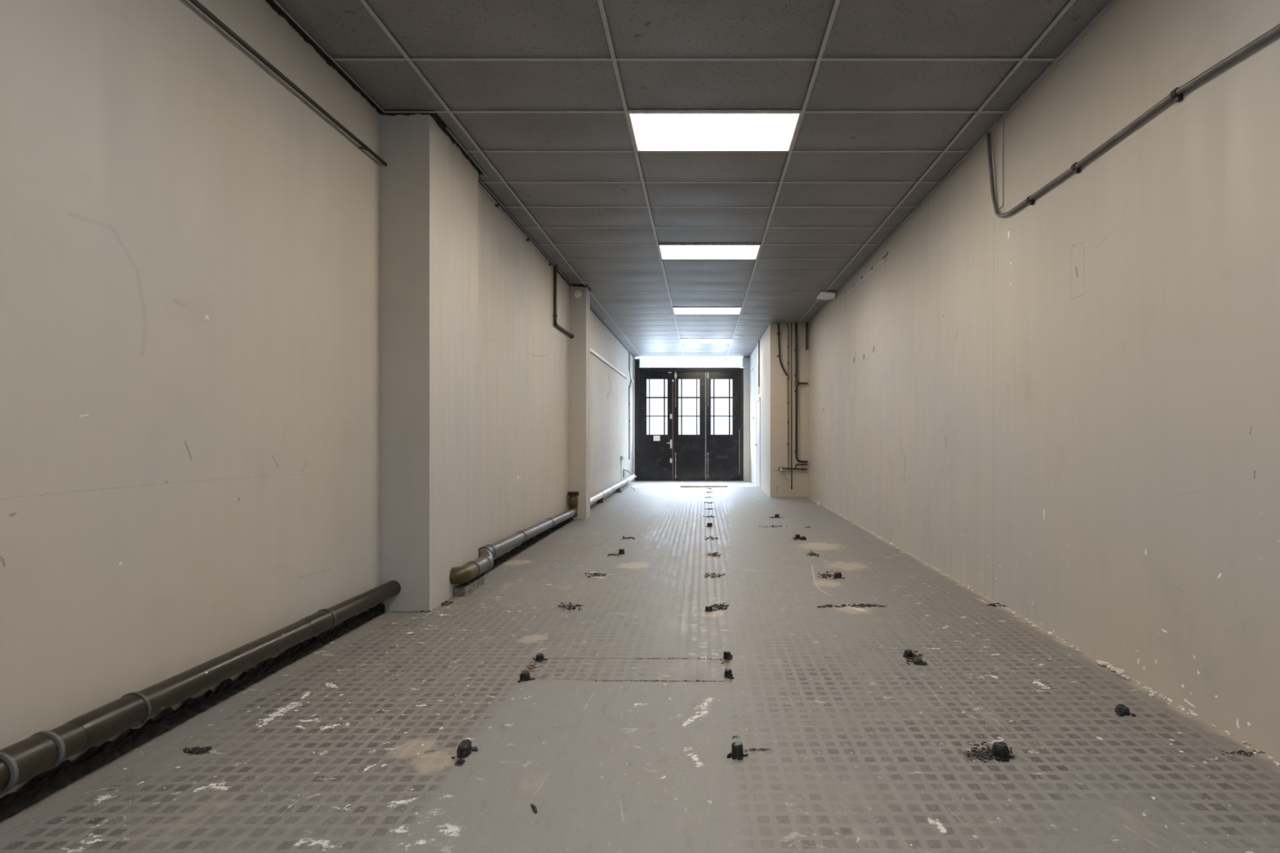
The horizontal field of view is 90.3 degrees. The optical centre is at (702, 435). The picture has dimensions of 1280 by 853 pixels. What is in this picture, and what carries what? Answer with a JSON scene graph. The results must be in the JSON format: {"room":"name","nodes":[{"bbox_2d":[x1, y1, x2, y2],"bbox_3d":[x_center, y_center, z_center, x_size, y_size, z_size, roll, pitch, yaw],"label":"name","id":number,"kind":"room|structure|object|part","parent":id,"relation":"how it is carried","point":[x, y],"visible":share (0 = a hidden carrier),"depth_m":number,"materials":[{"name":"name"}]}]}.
{"room":"empty building corridor","nodes":[
{"label":"empty building corridor","id":0,"kind":"room"},
{"bbox_2d":[0,0,380,799],"bbox_3d":[-2.395,-0.544,1.560,0.400,4.149,5.720,0,0,0],"label":"wall","id":1,"kind":"structure","parent":0,"point":[190,246],"depth_m":2.62,"materials":[{"name":"paint"}]},
{"bbox_2d":[0,580,400,795],"bbox_3d":[-2.108,1.005,1.575,0.129,0.179,5.551,0,0,0],"label":"drain pipe","id":2,"kind":"object","parent":1,"relation":"attached to","point":[20,762],"visible":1,"depth_m":2.39,"materials":[{"name":"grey plastic"}]},
{"bbox_2d":[188,0,386,165],"bbox_3d":[-2.170,-1.841,1.690,0.051,0.034,5.380,0,0,0],"label":"conduit","id":3,"kind":"object","parent":1,"relation":"attached to","point":[195,2],"visible":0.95,"depth_m":3.22,"materials":[{"name":"grey metal"}]},
{"bbox_2d":[380,106,478,611],"bbox_3d":[-2.203,-0.544,4.790,0.685,4.149,0.940,0,0,0],"label":"pillar","id":4,"kind":"structure","parent":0,"point":[429,184],"depth_m":4.32,"materials":[{"name":"paint"}]},
{"bbox_2d":[478,165,633,559],"bbox_3d":[-2.240,-0.544,11.655,0.600,4.149,12.890,0,0,0],"label":"wall","id":5,"kind":"structure","parent":0,"point":[524,359],"depth_m":7.07,"materials":[{"name":"paint"}]},
{"bbox_2d":[449,491,578,584],"bbox_3d":[-1.825,0.989,6.902,0.198,0.365,4.488,0,0,0],"label":"drain pipe","id":6,"kind":"object","parent":5,"relation":"attached to","point":[484,562],"visible":0.96,"depth_m":5.70,"materials":[{"name":"grey plastic"}]},
{"bbox_2d":[473,555,493,573],"bbox_3d":[-1.796,1.054,5.100,0.132,0.133,0.342,0,0,0],"label":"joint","id":7,"kind":"object","parent":6,"relation":"attached to","point":[484,563],"depth_m":5.10,"materials":[{"name":"grey plastic"}]},
{"bbox_2d":[478,544,496,558],"bbox_3d":[-1.848,1.009,5.430,0.132,0.135,0.143,0,0,0],"label":"socket","id":8,"kind":"object","parent":6,"relation":"attached to","point":[490,548],"depth_m":5.39,"materials":[{"name":"grey plastic"}]},
{"bbox_2d":[553,264,573,337],"bbox_3d":[-1.910,-1.835,8.764,0.058,0.827,1.133,0,0,0],"label":"pipe","id":9,"kind":"object","parent":5,"relation":"attached to","point":[555,315],"visible":0.97,"depth_m":8.21,"materials":[{"name":"grey metal"}]},
{"bbox_2d":[590,347,626,379],"bbox_3d":[-1.927,-1.463,12.918,0.025,0.068,6.556,0,0,0],"label":"trunking","id":10,"kind":"object","parent":5,"relation":"attached to","point":[593,352],"visible":0.56,"depth_m":12.64,"materials":[{"name":"white plastic"}]},
{"bbox_2d":[590,474,635,504],"bbox_3d":[-1.832,1.089,13.102,0.160,0.174,7.005,0,0,0],"label":"drain pipe","id":11,"kind":"object","parent":5,"relation":"attached to","point":[601,495],"visible":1,"depth_m":12.41,"materials":[{"name":"grey plastic"}]},
{"bbox_2d":[622,467,636,477],"bbox_3d":[-1.858,0.951,15.949,0.121,0.309,1.246,0,0,8],"label":"hose","id":12,"kind":"object","parent":11,"relation":"on","point":[624,468],"visible":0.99,"depth_m":15.58,"materials":[{"name":"white plastic"}]},
{"bbox_2d":[620,455,624,480],"bbox_3d":[-1.909,0.787,15.102,0.061,0.607,0.320,0,0,0],"label":"wall socket","id":13,"kind":"object","parent":5,"relation":"attached to","point":[622,457],"visible":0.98,"depth_m":14.97,"materials":[{"name":"grey plastic"}]},
{"bbox_2d":[628,351,631,459],"bbox_3d":[-1.915,-0.792,16.871,0.049,2.853,0.524,0,0,0],"label":"conduit","id":14,"kind":"object","parent":5,"relation":"attached to","point":[629,386],"visible":1,"depth_m":16.65,"materials":[{"name":"grey metal"}]},
{"bbox_2d":[631,378,634,471],"bbox_3d":[-1.915,-0.284,17.378,0.030,2.515,0.375,0,0,2],"label":"conduit","id":15,"kind":"object","parent":5,"relation":"attached to","point":[632,379],"visible":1,"depth_m":17.54,"materials":[{"name":"grey metal"}]},
{"bbox_2d":[570,283,590,519],"bbox_3d":[-2.049,-0.544,9.470,0.682,4.149,0.340,0,0,0],"label":"pillar","id":16,"kind":"structure","parent":0,"point":[580,307],"depth_m":9.30,"materials":[{"name":"paint"}]},
{"bbox_2d":[573,289,581,297],"bbox_3d":[-1.830,-2.073,9.286,0.112,0.112,0.029,0,0,0],"label":"smoke detector","id":17,"kind":"object","parent":16,"relation":"attached to","point":[577,293],"visible":1,"depth_m":9.28,"materials":[{"name":"white plastic"}]},
{"bbox_2d":[0,480,1279,852],"bbox_3d":[-0.075,1.283,8.450,4.750,0.229,19.501,0,0,0],"label":"floor","id":18,"kind":"structure","parent":0,"point":[349,746],"depth_m":2.53,"materials":[{"name":"tile"}]},
{"bbox_2d":[0,603,385,822],"bbox_3d":[-2.168,1.148,1.555,0.045,0.112,5.510,0,0,0],"label":"gutter","id":19,"kind":"object","parent":18,"relation":"on","point":[42,785],"visible":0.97,"depth_m":2.51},
{"bbox_2d":[182,746,212,755],"bbox_3d":[-1.908,1.187,2.388,0.126,0.008,0.065,0,0,0],"label":"flake","id":20,"kind":"object","parent":18,"relation":"on","point":[196,750],"visible":1,"depth_m":2.39,"materials":[{"name":"black"}]},
{"bbox_2d":[440,601,453,607],"bbox_3d":[-1.868,1.197,4.550,0.217,0.015,0.117,0,0,41],"label":"rubble","id":21,"kind":"object","parent":18,"relation":"on","point":[451,602],"visible":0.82,"depth_m":4.51,"materials":[{"name":"grey concrete"}]},
{"bbox_2d":[454,759,465,766],"bbox_3d":[-0.879,1.186,2.298,0.040,0.007,0.038,0,0,23],"label":"flake","id":22,"kind":"object","parent":18,"relation":"on","point":[460,762],"visible":1,"depth_m":2.30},
{"bbox_2d":[451,739,478,759],"bbox_3d":[-0.886,1.169,2.375,0.072,0.044,0.110,0,0,17],"label":"stub","id":23,"kind":"object","parent":18,"relation":"on","point":[464,748],"visible":1,"depth_m":2.35,"materials":[{"name":"black metal"}]},
{"bbox_2d":[453,575,484,596],"bbox_3d":[-1.814,1.172,4.941,0.094,0.069,0.429,0,0,0],"label":"concrete block","id":24,"kind":"object","parent":18,"relation":"on","point":[464,589],"visible":0.89,"depth_m":4.83,"materials":[{"name":"grey concrete"}]},
{"bbox_2d":[480,517,573,575],"bbox_3d":[-1.909,1.189,7.345,0.053,0.087,3.870,0,0,0],"label":"grime","id":25,"kind":"object","parent":18,"relation":"on","point":[505,557],"visible":0.82,"depth_m":6.78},
{"bbox_2d":[517,671,535,683],"bbox_3d":[-0.858,1.175,3.095,0.087,0.040,0.084,0,0,0],"label":"stub","id":26,"kind":"object","parent":18,"relation":"on","point":[524,675],"visible":1,"depth_m":3.08,"materials":[{"name":"black metal"}]},
{"bbox_2d":[526,663,537,675],"bbox_3d":[-0.866,1.191,3.237,0.047,0.008,0.198,0,0,-28],"label":"rubble","id":27,"kind":"object","parent":18,"relation":"on","point":[531,668],"visible":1,"depth_m":3.24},
{"bbox_2d":[530,804,537,813],"bbox_3d":[-0.533,1.181,2.010,0.012,0.011,0.050,0,0,-29],"label":"splinter","id":28,"kind":"object","parent":18,"relation":"on","point":[534,807],"visible":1,"depth_m":2.00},
{"bbox_2d":[532,653,548,662],"bbox_3d":[-0.864,1.179,3.374,0.064,0.034,0.073,0,0,-40],"label":"stub","id":29,"kind":"object","parent":18,"relation":"on","point":[540,657],"visible":1,"depth_m":3.36,"materials":[{"name":"black metal"}]},
{"bbox_2d":[557,602,582,611],"bbox_3d":[-0.924,1.194,4.434,0.185,0.017,0.234,0,0,0],"label":"rubble","id":30,"kind":"object","parent":18,"relation":"on","point":[569,607],"visible":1,"depth_m":4.43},
{"bbox_2d":[584,572,607,577],"bbox_3d":[-0.922,1.201,5.485,0.183,0.015,0.189,0,0,-19],"label":"rubble","id":31,"kind":"object","parent":18,"relation":"on","point":[596,574],"visible":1,"depth_m":5.46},
{"bbox_2d":[596,497,604,502],"bbox_3d":[-1.936,1.198,11.709,0.220,0.090,0.110,0,0,0],"label":"brick","id":32,"kind":"object","parent":18,"relation":"on","point":[601,500],"visible":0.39,"depth_m":11.65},
{"bbox_2d":[615,488,622,492],"bbox_3d":[-1.840,1.211,14.000,0.120,0.090,0.200,0,0,0],"label":"brick","id":33,"kind":"object","parent":18,"relation":"on","point":[619,490],"visible":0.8,"depth_m":13.90,"materials":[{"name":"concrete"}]},
{"bbox_2d":[617,548,625,554],"bbox_3d":[-0.825,1.185,6.475,0.082,0.053,0.071,0,0,44],"label":"stub","id":34,"kind":"object","parent":18,"relation":"on","point":[621,551],"visible":1,"depth_m":6.45,"materials":[{"name":"black metal"}]},
{"bbox_2d":[620,536,635,540],"bbox_3d":[-0.897,1.210,7.498,0.178,0.017,0.258,0,0,-15],"label":"rubble","id":35,"kind":"object","parent":18,"relation":"on","point":[633,538],"visible":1,"depth_m":7.47,"materials":[{"name":"black stone"}]},
{"bbox_2d":[595,680,730,682],"bbox_3d":[-0.191,1.188,3.069,0.662,0.007,0.030,0,0,0],"label":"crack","id":36,"kind":"object","parent":18,"relation":"on","point":[641,680],"visible":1,"depth_m":3.07,"materials":[{"name":"black"}]},
{"bbox_2d":[640,657,711,659],"bbox_3d":[-0.177,1.189,3.384,0.456,0.008,0.040,0,0,0],"label":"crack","id":37,"kind":"object","parent":18,"relation":"on","point":[669,657],"visible":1,"depth_m":3.38,"materials":[{"name":"black"}]},
{"bbox_2d":[680,485,727,487],"bbox_3d":[0.034,1.243,15.397,1.147,0.040,0.080,0,0,0],"label":"timber lath","id":38,"kind":"object","parent":18,"relation":"on","point":[680,486],"visible":0.86,"depth_m":15.36,"materials":[{"name":"wood"}]},
{"bbox_2d":[705,522,712,527],"bbox_3d":[0.086,1.187,8.436,0.096,0.054,0.101,0,0,0],"label":"stub","id":39,"kind":"object","parent":18,"relation":"on","point":[708,524],"visible":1,"depth_m":8.42,"materials":[{"name":"black metal"}]},
{"bbox_2d":[705,604,716,612],"bbox_3d":[0.056,1.177,4.315,0.078,0.038,0.064,0,0,0],"label":"stub","id":40,"kind":"object","parent":18,"relation":"on","point":[708,608],"visible":1,"depth_m":4.30,"materials":[{"name":"black metal"}]},
{"bbox_2d":[704,536,718,540],"bbox_3d":[0.122,1.203,7.422,0.207,0.017,0.246,0,0,0],"label":"rubble","id":41,"kind":"object","parent":18,"relation":"on","point":[710,537],"visible":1,"depth_m":7.41,"materials":[{"name":"stone"}]},
{"bbox_2d":[706,551,720,557],"bbox_3d":[0.118,1.199,6.386,0.160,0.014,0.308,0,0,0],"label":"rubble","id":42,"kind":"object","parent":18,"relation":"on","point":[713,553],"visible":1,"depth_m":6.36,"materials":[{"name":"black stone"}]},
{"bbox_2d":[702,572,724,577],"bbox_3d":[0.095,1.194,5.415,0.205,0.017,0.244,0,0,0],"label":"rubble","id":43,"kind":"object","parent":18,"relation":"on","point":[713,575],"visible":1,"depth_m":5.41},
{"bbox_2d":[711,603,728,610],"bbox_3d":[0.119,1.189,4.417,0.134,0.019,0.197,0,0,0],"label":"rubble","id":44,"kind":"object","parent":18,"relation":"on","point":[718,607],"visible":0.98,"depth_m":4.41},
{"bbox_2d":[723,650,733,660],"bbox_3d":[0.137,1.173,3.386,0.053,0.039,0.061,0,0,0],"label":"stub","id":45,"kind":"object","parent":18,"relation":"on","point":[726,654],"visible":1,"depth_m":3.37,"materials":[{"name":"black metal"}]},
{"bbox_2d":[723,667,734,679],"bbox_3d":[0.131,1.171,3.121,0.045,0.040,0.066,0,0,-13],"label":"stub","id":46,"kind":"object","parent":18,"relation":"on","point":[728,672],"visible":1,"depth_m":3.11,"materials":[{"name":"black metal"}]},
{"bbox_2d":[726,742,748,759],"bbox_3d":[0.129,1.163,2.341,0.082,0.050,0.058,0,0,0],"label":"stub","id":47,"kind":"object","parent":18,"relation":"on","point":[737,753],"visible":1,"depth_m":2.33,"materials":[{"name":"black metal"}]},
{"bbox_2d":[742,747,769,751],"bbox_3d":[0.196,1.185,2.389,0.119,0.004,0.027,0,0,0],"label":"rubble","id":48,"kind":"object","parent":18,"relation":"on","point":[752,749],"visible":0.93,"depth_m":2.39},
{"bbox_2d":[759,524,787,527],"bbox_3d":[0.935,1.199,8.377,0.388,0.016,0.177,0,0,0],"label":"rubble","id":49,"kind":"object","parent":18,"relation":"on","point":[772,526],"visible":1,"depth_m":8.35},
{"bbox_2d":[795,533,799,538],"bbox_3d":[1.113,1.175,7.384,0.092,0.052,0.087,0,0,-16],"label":"stub","id":50,"kind":"object","parent":18,"relation":"on","point":[797,535],"visible":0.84,"depth_m":7.35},
{"bbox_2d":[800,536,806,540],"bbox_3d":[1.162,1.181,7.291,0.081,0.040,0.121,0,0,0],"label":"stub","id":51,"kind":"object","parent":18,"relation":"on","point":[802,538],"visible":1,"depth_m":7.26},
{"bbox_2d":[805,551,819,557],"bbox_3d":[1.102,1.192,6.351,0.137,0.015,0.272,0,0,0],"label":"rubble","id":52,"kind":"object","parent":18,"relation":"on","point":[813,553],"visible":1,"depth_m":6.33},
{"bbox_2d":[817,570,835,579],"bbox_3d":[1.062,1.188,5.428,0.159,0.018,0.326,0,0,8],"label":"rubble","id":53,"kind":"object","parent":18,"relation":"on","point":[829,575],"visible":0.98,"depth_m":5.38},
{"bbox_2d":[817,604,840,608],"bbox_3d":[0.874,1.187,4.413,0.163,0.016,0.071,0,0,0],"label":"rubble","id":54,"kind":"object","parent":18,"relation":"on","point":[826,605],"visible":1,"depth_m":4.39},
{"bbox_2d":[833,571,844,578],"bbox_3d":[1.137,1.171,5.321,0.085,0.049,0.106,0,0,-14],"label":"stub","id":55,"kind":"object","parent":18,"relation":"on","point":[837,575],"visible":1,"depth_m":5.29,"materials":[{"name":"black metal"}]},
{"bbox_2d":[810,497,905,551],"bbox_3d":[2.038,1.189,9.285,0.114,0.033,5.537,0,0,0],"label":"rubble","id":56,"kind":"object","parent":18,"relation":"on","point":[819,503],"visible":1,"depth_m":8.26,"materials":[{"name":"white paint"}]},
{"bbox_2d":[840,603,886,608],"bbox_3d":[1.124,1.185,4.427,0.329,0.017,0.103,0,0,0],"label":"rubble","id":57,"kind":"object","parent":18,"relation":"on","point":[861,605],"visible":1,"depth_m":4.41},
{"bbox_2d":[902,648,915,657],"bbox_3d":[1.113,1.172,3.412,0.062,0.034,0.079,0,0,27],"label":"stub","id":58,"kind":"object","parent":18,"relation":"on","point":[908,652],"visible":1,"depth_m":3.40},
{"bbox_2d":[905,650,922,665],"bbox_3d":[1.124,1.183,3.375,0.090,0.013,0.231,0,0,19],"label":"tar patch","id":59,"kind":"object","parent":18,"relation":"on","point":[920,655],"visible":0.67,"depth_m":3.37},
{"bbox_2d":[908,657,927,665],"bbox_3d":[1.122,1.175,3.302,0.094,0.026,0.063,0,0,41],"label":"stub","id":60,"kind":"object","parent":18,"relation":"on","point":[917,661],"visible":1,"depth_m":3.28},
{"bbox_2d":[966,741,1012,764],"bbox_3d":[1.065,1.181,2.350,0.157,0.009,0.192,0,0,24],"label":"tar patch","id":61,"kind":"object","parent":18,"relation":"on","point":[989,755],"visible":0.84,"depth_m":2.35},
{"bbox_2d":[901,551,1085,653],"bbox_3d":[2.055,1.182,4.960,0.074,0.021,3.044,0,0,0],"label":"rubble","id":62,"kind":"object","parent":18,"relation":"on","point":[968,587],"visible":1,"depth_m":4.20,"materials":[{"name":"white paint"}]},
{"bbox_2d":[986,602,1006,607],"bbox_3d":[2.044,1.182,4.422,0.124,0.016,0.105,0,0,0],"label":"rubble","id":63,"kind":"object","parent":18,"relation":"on","point":[991,604],"visible":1,"depth_m":4.41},
{"bbox_2d":[991,742,1013,762],"bbox_3d":[1.104,1.161,2.344,0.079,0.048,0.098,0,0,0],"label":"stub","id":64,"kind":"object","parent":18,"relation":"on","point":[1000,750],"visible":1,"depth_m":2.32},
{"bbox_2d":[1095,660,1129,679],"bbox_3d":[2.061,1.170,3.181,0.057,0.038,0.243,0,0,0],"label":"lump","id":65,"kind":"object","parent":18,"relation":"on","point":[1119,672],"visible":1,"depth_m":3.17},
{"bbox_2d":[1114,704,1136,716],"bbox_3d":[1.789,1.168,2.704,0.080,0.034,0.082,0,0,0],"label":"stub","id":66,"kind":"object","parent":18,"relation":"on","point":[1122,710],"visible":1,"depth_m":2.68,"materials":[{"name":"black metal"}]},
{"bbox_2d":[1129,677,1279,765],"bbox_3d":[2.061,1.177,2.456,0.071,0.016,1.280,0,0,0],"label":"rubble","id":67,"kind":"object","parent":18,"relation":"on","point":[1192,713],"visible":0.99,"depth_m":2.71,"materials":[{"name":"white paint"}]},
{"bbox_2d":[1222,750,1265,756],"bbox_3d":[2.010,1.179,2.354,0.178,0.006,0.047,0,0,0],"label":"rubble","id":68,"kind":"object","parent":18,"relation":"on","point":[1240,752],"visible":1,"depth_m":2.35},
{"bbox_2d":[633,357,750,480],"bbox_3d":[-0.305,-0.544,17.950,3.870,4.149,0.300,0,0,0],"label":"wall","id":69,"kind":"structure","parent":0,"point":[746,370],"depth_m":17.80,"materials":[{"name":"white paint"}]},
{"bbox_2d":[640,371,673,480],"bbox_3d":[-1.289,-0.271,17.821,0.964,3.082,0.118,0,0,0],"label":"door","id":70,"kind":"structure","parent":69,"relation":"in","point":[656,457],"depth_m":17.83,"materials":[{"name":"black paint"}]},
{"bbox_2d":[653,435,660,440],"bbox_3d":[-1.287,0.082,17.828,0.185,0.146,0.002,0,0,0],"label":"notice","id":71,"kind":"object","parent":70,"relation":"attached to","point":[655,437],"visible":1,"depth_m":17.83,"materials":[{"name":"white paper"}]},
{"bbox_2d":[673,371,706,480],"bbox_3d":[-0.363,-0.271,17.823,0.929,3.082,0.114,0,0,0],"label":"door","id":72,"kind":"structure","parent":69,"relation":"in","point":[689,450],"depth_m":17.83,"materials":[{"name":"black paint"}]},
{"bbox_3d":[-0.757,-1.201,17.805,0.038,0.792,0.040,0,0,0],"label":"bolt rod","id":73,"kind":"part","parent":72,"relation":"part of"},
{"bbox_3d":[0.043,1.065,17.820,0.063,0.233,0.020,0,0,0],"label":"hinge plate","id":74,"kind":"part","parent":72,"relation":"part of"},
{"bbox_2d":[635,356,750,480],"bbox_3d":[-0.277,-0.308,17.835,3.239,3.762,0.250,0,0,0],"label":"door frame","id":75,"kind":"structure","parent":69,"relation":"attached to","point":[637,369],"depth_m":17.78,"materials":[{"name":"black paint"}]},
{"bbox_2d":[706,371,739,480],"bbox_3d":[0.572,-0.271,17.823,0.960,3.082,0.114,0,0,0],"label":"door","id":76,"kind":"structure","parent":69,"relation":"in","point":[722,451],"depth_m":17.83,"materials":[{"name":"black paint"}]},
{"bbox_3d":[0.151,-1.201,17.805,0.038,0.792,0.040,0,0,0],"label":"bolt rod","id":77,"kind":"part","parent":76,"relation":"part of","materials":[{"name":"grey metal"}]},
{"bbox_2d":[277,0,1109,356],"bbox_3d":[-0.046,-2.204,8.245,4.228,0.027,19.090,0,0,0],"label":"ceiling","id":78,"kind":"structure","parent":0,"point":[344,28],"depth_m":4.24,"materials":[{"name":"tile"}]},
{"bbox_2d":[478,181,553,266],"bbox_3d":[-1.921,-2.192,6.743,0.038,0.085,2.926,0,0,0],"label":"conduit","id":79,"kind":"object","parent":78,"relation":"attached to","point":[479,184],"visible":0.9,"depth_m":6.42,"materials":[{"name":"grey metal"}]},
{"bbox_2d":[333,0,1075,357],"bbox_3d":[-0.046,-2.212,8.245,4.228,0.034,19.090,0,0,0],"label":"grid","id":80,"kind":"object","parent":78,"relation":"attached to","point":[1070,3],"visible":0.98,"depth_m":4.71,"materials":[{"name":"metal"}]},
{"bbox_2d":[680,339,731,342],"bbox_3d":[0.082,-2.207,14.785,1.176,0.024,0.574,0,0,0],"label":"recessed light","id":81,"kind":"object","parent":78,"relation":"in","point":[682,340],"visible":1,"depth_m":14.75,"materials":[{"name":"white plastic"}]},
{"bbox_2d":[673,306,741,314],"bbox_3d":[0.082,-2.207,11.198,1.176,0.024,0.574,0,0,0],"label":"recessed light","id":82,"kind":"object","parent":78,"relation":"in","point":[677,310],"visible":1,"depth_m":11.18,"materials":[{"name":"white plastic"}]},
{"bbox_2d":[658,243,760,258],"bbox_3d":[0.082,-2.207,7.606,1.176,0.024,0.576,0,0,0],"label":"recessed light","id":83,"kind":"object","parent":78,"relation":"in","point":[667,251],"visible":1,"depth_m":7.57,"materials":[{"name":"white plastic"}]},
{"bbox_2d":[628,110,800,151],"bbox_3d":[0.082,-2.207,4.606,1.176,0.024,0.576,0,0,0],"label":"recessed light","id":84,"kind":"object","parent":78,"relation":"in","point":[651,131],"visible":1,"depth_m":4.57,"materials":[{"name":"white plastic"}]},
{"bbox_2d":[816,291,835,299],"bbox_3d":[1.943,-2.175,9.886,0.270,0.048,0.440,0,0,0],"label":"emergency light","id":85,"kind":"object","parent":78,"relation":"hanging from","point":[823,295],"depth_m":9.85,"materials":[{"name":"white plastic"}]},
{"bbox_2d":[750,323,770,497],"bbox_3d":[1.580,-0.544,15.277,0.500,4.149,5.646,0,0,0],"label":"wall","id":86,"kind":"structure","parent":0,"point":[764,393],"depth_m":13.98,"materials":[{"name":"white paint"}]},
{"bbox_2d":[755,397,760,488],"bbox_3d":[1.298,0.182,15.020,0.063,2.120,0.940,0,0,0],"label":"door","id":87,"kind":"structure","parent":86,"relation":"in","point":[757,444],"depth_m":14.86,"materials":[{"name":"white paint"}]},
{"bbox_2d":[757,341,759,394],"bbox_3d":[1.311,-1.585,14.909,0.037,1.207,0.368,0,0,0],"label":"conduit","id":88,"kind":"object","parent":86,"relation":"attached to","point":[758,342],"visible":1,"depth_m":14.74,"materials":[{"name":"white plastic"}]},
{"bbox_2d":[770,321,808,497],"bbox_3d":[1.865,-0.544,12.700,1.066,4.149,0.500,0,0,0],"label":"wall","id":89,"kind":"structure","parent":0,"point":[780,481],"depth_m":12.45,"materials":[{"name":"paint"}]},
{"bbox_2d":[777,323,787,375],"bbox_3d":[1.562,-1.714,12.422,0.200,1.097,0.054,0,0,0],"label":"pipe","id":90,"kind":"object","parent":89,"relation":"attached to","point":[778,333],"visible":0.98,"depth_m":12.40,"materials":[{"name":"grey metal"}]},
{"bbox_2d":[786,323,788,466],"bbox_3d":[1.668,-0.821,12.425,0.047,2.885,0.048,0,0,0],"label":"pipe","id":91,"kind":"object","parent":89,"relation":"attached to","point":[787,323],"visible":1,"depth_m":12.41,"materials":[{"name":"grey metal"}]},
{"bbox_2d":[790,322,792,488],"bbox_3d":[1.733,-0.605,12.385,0.049,3.308,0.031,0,0,0],"label":"pipe","id":92,"kind":"object","parent":89,"relation":"attached to","point":[791,322],"visible":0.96,"depth_m":12.38,"materials":[{"name":"grey metal"}]},
{"bbox_2d":[777,463,807,471],"bbox_3d":[1.771,0.620,12.389,0.572,0.143,0.119,0,0,0],"label":"pipe","id":93,"kind":"object","parent":89,"relation":"attached to","point":[802,464],"visible":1,"depth_m":12.40,"materials":[{"name":"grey metal"}]},
{"bbox_2d":[794,322,807,462],"bbox_3d":[1.931,-0.864,12.415,0.254,2.799,0.068,0,0,0],"label":"pipe","id":94,"kind":"object","parent":89,"relation":"attached to","point":[797,383],"visible":0.98,"depth_m":12.40,"materials":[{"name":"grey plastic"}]},
{"bbox_2d":[805,322,807,350],"bbox_3d":[2.039,-1.970,12.415,0.040,0.586,0.040,0,0,0],"label":"pipe","id":95,"kind":"object","parent":89,"relation":"attached to","point":[806,322],"visible":0.95,"depth_m":12.40,"materials":[{"name":"grey metal"}]},
{"bbox_2d":[808,0,1279,759],"bbox_3d":[2.298,-0.544,5.825,0.400,4.149,14.250,0,0,0],"label":"wall","id":96,"kind":"structure","parent":0,"point":[1064,406],"depth_m":3.32,"materials":[{"name":"paint"}]},
{"bbox_2d":[272,0,1114,357],"bbox_3d":[-0.044,-2.192,8.246,4.231,0.009,19.093,0,0,0],"label":"trim","id":97,"kind":"structure","parent":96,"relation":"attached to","point":[276,2],"depth_m":4.54,"materials":[{"name":"metal"}]},
{"bbox_2d":[998,122,1004,208],"bbox_3d":[2.093,-1.889,4.445,0.010,0.579,0.060,0,0,0],"label":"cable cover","id":98,"kind":"object","parent":96,"relation":"attached to","point":[1001,128],"visible":1,"depth_m":4.43,"materials":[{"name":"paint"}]},
{"bbox_2d":[986,22,1279,217],"bbox_3d":[2.074,-1.815,1.806,0.046,0.787,5.612,0,0,0],"label":"conduit","id":99,"kind":"object","parent":96,"relation":"attached to","point":[1176,94],"visible":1,"depth_m":3.03,"materials":[{"name":"grey metal"}]}
]}

